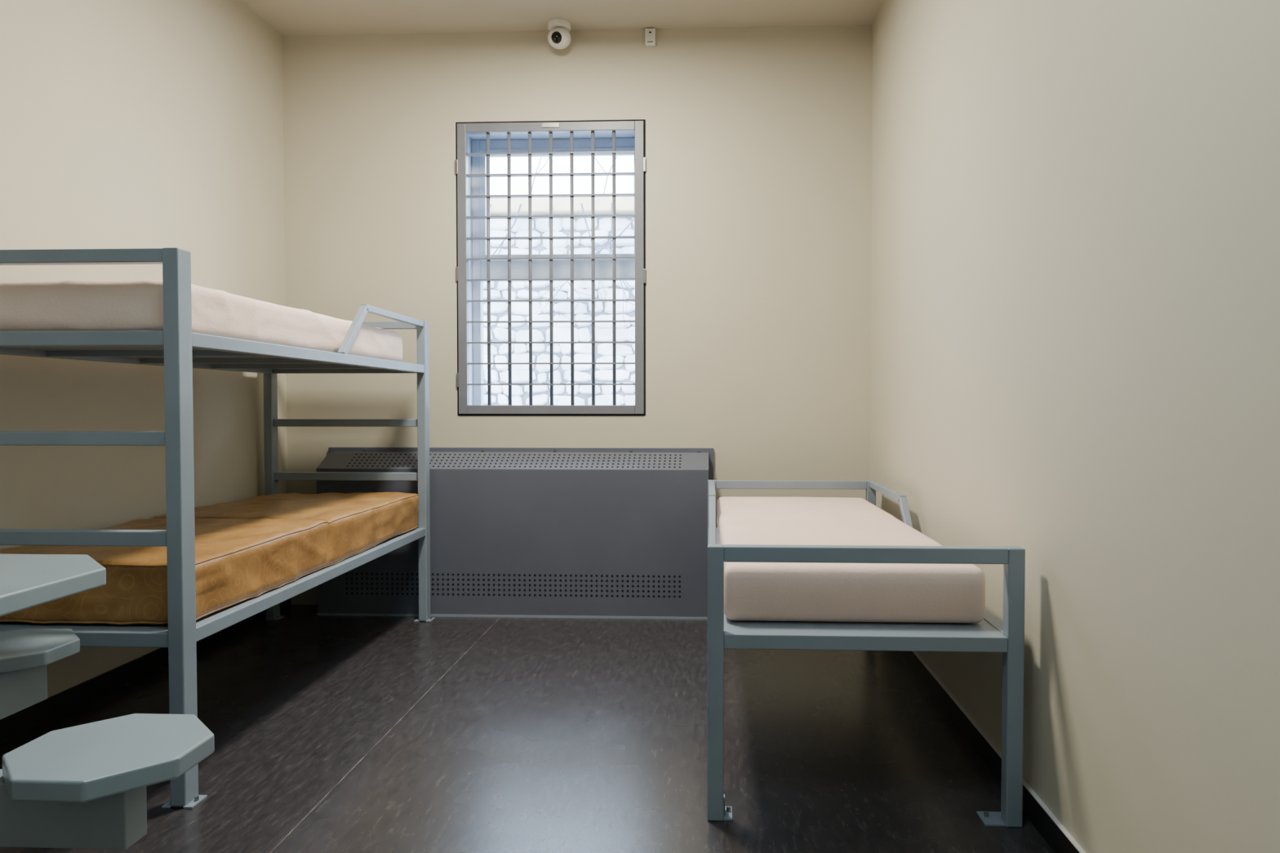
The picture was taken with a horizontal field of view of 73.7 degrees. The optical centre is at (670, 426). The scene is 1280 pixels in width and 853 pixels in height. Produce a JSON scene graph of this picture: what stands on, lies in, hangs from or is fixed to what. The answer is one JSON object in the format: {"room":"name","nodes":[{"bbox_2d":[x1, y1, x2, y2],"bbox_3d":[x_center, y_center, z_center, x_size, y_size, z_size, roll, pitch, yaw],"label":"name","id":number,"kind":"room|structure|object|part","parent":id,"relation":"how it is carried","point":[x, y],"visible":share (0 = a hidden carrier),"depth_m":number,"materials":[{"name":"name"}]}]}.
{"room":"prison interior","nodes":[
{"label":"prison interior","id":0,"kind":"room"},
{"bbox_2d":[0,0,287,697],"bbox_3d":[-2.428,-0.519,1.940,0.200,3.240,6.690,0,1,2],"label":"wall","id":1,"kind":"structure","parent":0,"point":[125,124],"depth_m":3.57,"materials":[{"name":"paint"}]},
{"bbox_2d":[0,598,290,743],"bbox_3d":[-2.326,1.064,1.875,0.012,0.078,6.090,0,1,2],"label":"baseboard","id":2,"kind":"structure","parent":1,"relation":"attached to","point":[15,724],"depth_m":3.33,"materials":[{"name":"black plastic"}]},
{"bbox_2d":[0,604,1054,852],"bbox_3d":[-0.673,1.152,1.906,3.713,0.100,6.690,0,1,2],"label":"floor","id":3,"kind":"structure","parent":0,"point":[547,735],"depth_m":2.89,"materials":[{"name":"brown laminate"}]},
{"bbox_2d":[0,554,146,849],"bbox_3d":[-1.698,0.714,1.608,1.059,0.790,1.102,-1,2,-41],"label":"table","id":4,"kind":"object","parent":3,"relation":"on","point":[117,821],"visible":0.77,"depth_m":1.56,"materials":[{"name":"metal"}]},
{"bbox_2d":[0,628,79,673],"bbox_3d":[-1.755,0.595,2.249,0.320,0.044,0.320,0,1,2],"label":"stool","id":5,"kind":"object","parent":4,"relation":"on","point":[28,648],"visible":1,"depth_m":2.24,"materials":[{"name":"metal"}]},
{"bbox_2d":[1,713,214,802],"bbox_3d":[-1.040,0.612,1.588,0.326,0.044,0.314,0,1,2],"label":"stool","id":6,"kind":"object","parent":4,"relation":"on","point":[96,760],"visible":1,"depth_m":1.53,"materials":[{"name":"metal"}]},
{"bbox_2d":[0,247,435,808],"bbox_3d":[-1.762,0.265,3.509,0.896,1.592,2.167,0,1,2],"label":"bunk bed","id":7,"kind":"object","parent":3,"relation":"on","point":[175,348],"visible":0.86,"depth_m":2.45,"materials":[{"name":"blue metal"}]},
{"bbox_2d":[0,280,402,361],"bbox_3d":[-1.770,-0.381,3.412,0.780,0.166,1.852,0,1,2],"label":"mattress","id":8,"kind":"object","parent":7,"relation":"on","point":[68,304],"visible":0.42,"depth_m":2.50,"materials":[{"name":"white fabric"}]},
{"bbox_2d":[0,492,418,625],"bbox_3d":[-1.757,0.460,3.521,0.803,0.201,2.024,0,1,2],"label":"mattress","id":9,"kind":"object","parent":7,"relation":"on","point":[246,548],"visible":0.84,"depth_m":2.95,"materials":[{"name":"orange plastic"}]},
{"bbox_3d":[-1.334,-0.420,3.998,0.030,0.246,0.990,0,1,2],"label":"guard rail","id":10,"kind":"part","parent":7,"relation":"part of","materials":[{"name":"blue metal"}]},
{"bbox_2d":[269,617,499,852],"bbox_3d":[-1.049,1.107,1.696,0.004,0.001,5.840,0,1,2],"label":"trim","id":11,"kind":"structure","parent":3,"relation":"on","point":[308,813],"depth_m":2.79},
{"bbox_2d":[315,447,713,619],"bbox_3d":[-0.859,0.576,4.725,2.194,0.908,0.245,0,1,2],"label":"radiator cover","id":12,"kind":"object","parent":3,"relation":"on","point":[516,532],"visible":0.95,"depth_m":4.61,"materials":[{"name":"metal"}]},
{"bbox_2d":[706,480,1025,827],"bbox_3d":[0.575,0.683,3.387,0.857,0.762,2.120,0,1,2],"label":"bed","id":13,"kind":"object","parent":3,"relation":"on","point":[990,634],"visible":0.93,"depth_m":2.33,"materials":[{"name":"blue metal"}]},
{"bbox_3d":[0.190,0.417,3.921,0.030,0.256,0.926,0,1,2],"label":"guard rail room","id":14,"kind":"part","parent":13,"relation":"part of","materials":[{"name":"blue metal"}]},
{"bbox_2d":[716,497,985,622],"bbox_3d":[0.571,0.458,3.394,0.753,0.170,1.898,0,1,2],"label":"mattress","id":15,"kind":"object","parent":13,"relation":"on","point":[904,593],"visible":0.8,"depth_m":2.46,"materials":[{"name":"white fabric"}]},
{"bbox_3d":[0.575,0.553,3.368,0.773,0.011,2.002,0,1,2],"label":"deck plate","id":16,"kind":"part","parent":13,"relation":"part of","materials":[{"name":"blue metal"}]},
{"bbox_2d":[241,0,883,35],"bbox_3d":[-0.673,-2.212,1.821,3.713,0.150,6.690,0,1,2],"label":"ceiling","id":17,"kind":"structure","parent":0,"point":[286,17],"depth_m":4.58,"materials":[{"name":"paint"}]},
{"bbox_2d":[547,18,570,48],"bbox_3d":[-0.610,-2.142,4.678,0.124,0.135,0.124,-1,2,-41],"label":"security camera","id":18,"kind":"object","parent":17,"relation":"attached to","point":[558,36],"visible":1,"depth_m":4.64,"materials":[{"name":"white plastic"}]},
{"bbox_2d":[282,24,872,604],"bbox_3d":[-0.536,-0.597,5.005,3.313,3.240,0.400,0,1,2],"label":"wall","id":19,"kind":"structure","parent":0,"point":[758,140],"depth_m":4.78,"materials":[{"name":"paint"}]},
{"bbox_2d":[454,119,645,415],"bbox_3d":[-0.675,-0.887,4.813,1.076,1.654,0.052,0,1,2],"label":"bars","id":20,"kind":"object","parent":19,"relation":"in","point":[463,129],"visible":1,"depth_m":4.80,"materials":[{"name":"metal"}]},
{"bbox_2d":[467,132,635,404],"bbox_3d":[-0.665,-0.893,5.025,1.072,1.654,0.355,0,1,2],"label":"lining","id":21,"kind":"object","parent":19,"relation":"attached to","point":[601,135],"visible":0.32,"depth_m":5.07,"materials":[{"name":"paint"}]},
{"bbox_2d":[471,137,635,404],"bbox_3d":[-0.661,-0.895,5.128,1.060,1.642,0.070,0,1,2],"label":"window","id":22,"kind":"structure","parent":21,"relation":"in","point":[625,268],"depth_m":5.10,"materials":[{"name":"paint"}]},
{"bbox_2d":[644,28,655,46],"bbox_3d":[-0.112,-2.158,4.731,0.056,0.090,0.032,0,1,2],"label":"sensor box","id":23,"kind":"object","parent":19,"relation":"attached to","point":[650,33],"visible":1,"depth_m":4.72,"materials":[{"name":"white plastic"}]},
{"bbox_2d":[870,0,1279,852],"bbox_3d":[1.082,-0.515,1.787,0.200,3.240,6.690,0,1,2],"label":"wall","id":24,"kind":"structure","parent":0,"point":[1075,347],"depth_m":1.95,"materials":[{"name":"paint"}]},
{"bbox_2d":[898,651,1085,852],"bbox_3d":[0.972,1.067,1.732,0.012,0.078,6.090,0,1,2],"label":"baseboard","id":25,"kind":"structure","parent":24,"relation":"attached to","point":[1056,840],"depth_m":2.73,"materials":[{"name":"black plastic"}]},
{"label":"outside","id":26,"kind":"structure","parent":0,"visible":0},
{"bbox_3d":[-0.582,1.255,9.664,16.000,0.100,8.810,0,1,2],"label":"ground","id":27,"kind":"structure","parent":26,"visible":0},
{"bbox_2d":[483,213,635,404],"bbox_3d":[-0.843,-0.379,8.237,9.600,3.240,0.400,0,1,2],"label":"brick wall","id":28,"kind":"structure","parent":27,"relation":"on","point":[540,247],"depth_m":8.03,"materials":[{"name":"white brick"}]},
{"bbox_2d":[483,217,635,404],"bbox_3d":[-0.760,-0.361,8.019,9.786,3.246,0.090,0,1,2],"label":"stones","id":29,"kind":"object","parent":28,"relation":"attached to","point":[603,331],"visible":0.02,"depth_m":7.99},
{"bbox_2d":[489,196,634,214],"bbox_3d":[-0.843,-2.073,8.184,9.700,0.150,0.620,0,1,2],"label":"coping","id":30,"kind":"object","parent":28,"relation":"on","point":[602,204],"visible":0.06,"depth_m":7.89,"materials":[{"name":"concrete"}]},
{"bbox_2d":[483,202,635,341],"bbox_3d":[-0.765,-1.346,7.810,5.443,1.415,1.088,0,1,4],"label":"vine","id":31,"kind":"object","parent":30,"relation":"hanging from","point":[610,242],"visible":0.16,"depth_m":7.81,"materials":[{"name":"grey plant"}]},
{"bbox_2d":[531,155,617,193],"bbox_3d":[-1.345,-1.440,8.803,4.534,5.334,1.016,0,1,2],"label":"bare shrub","id":32,"kind":"object","parent":27,"relation":"on","point":[616,156],"visible":0.03,"depth_m":8.59,"materials":[{"name":"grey plant"}]}
]}

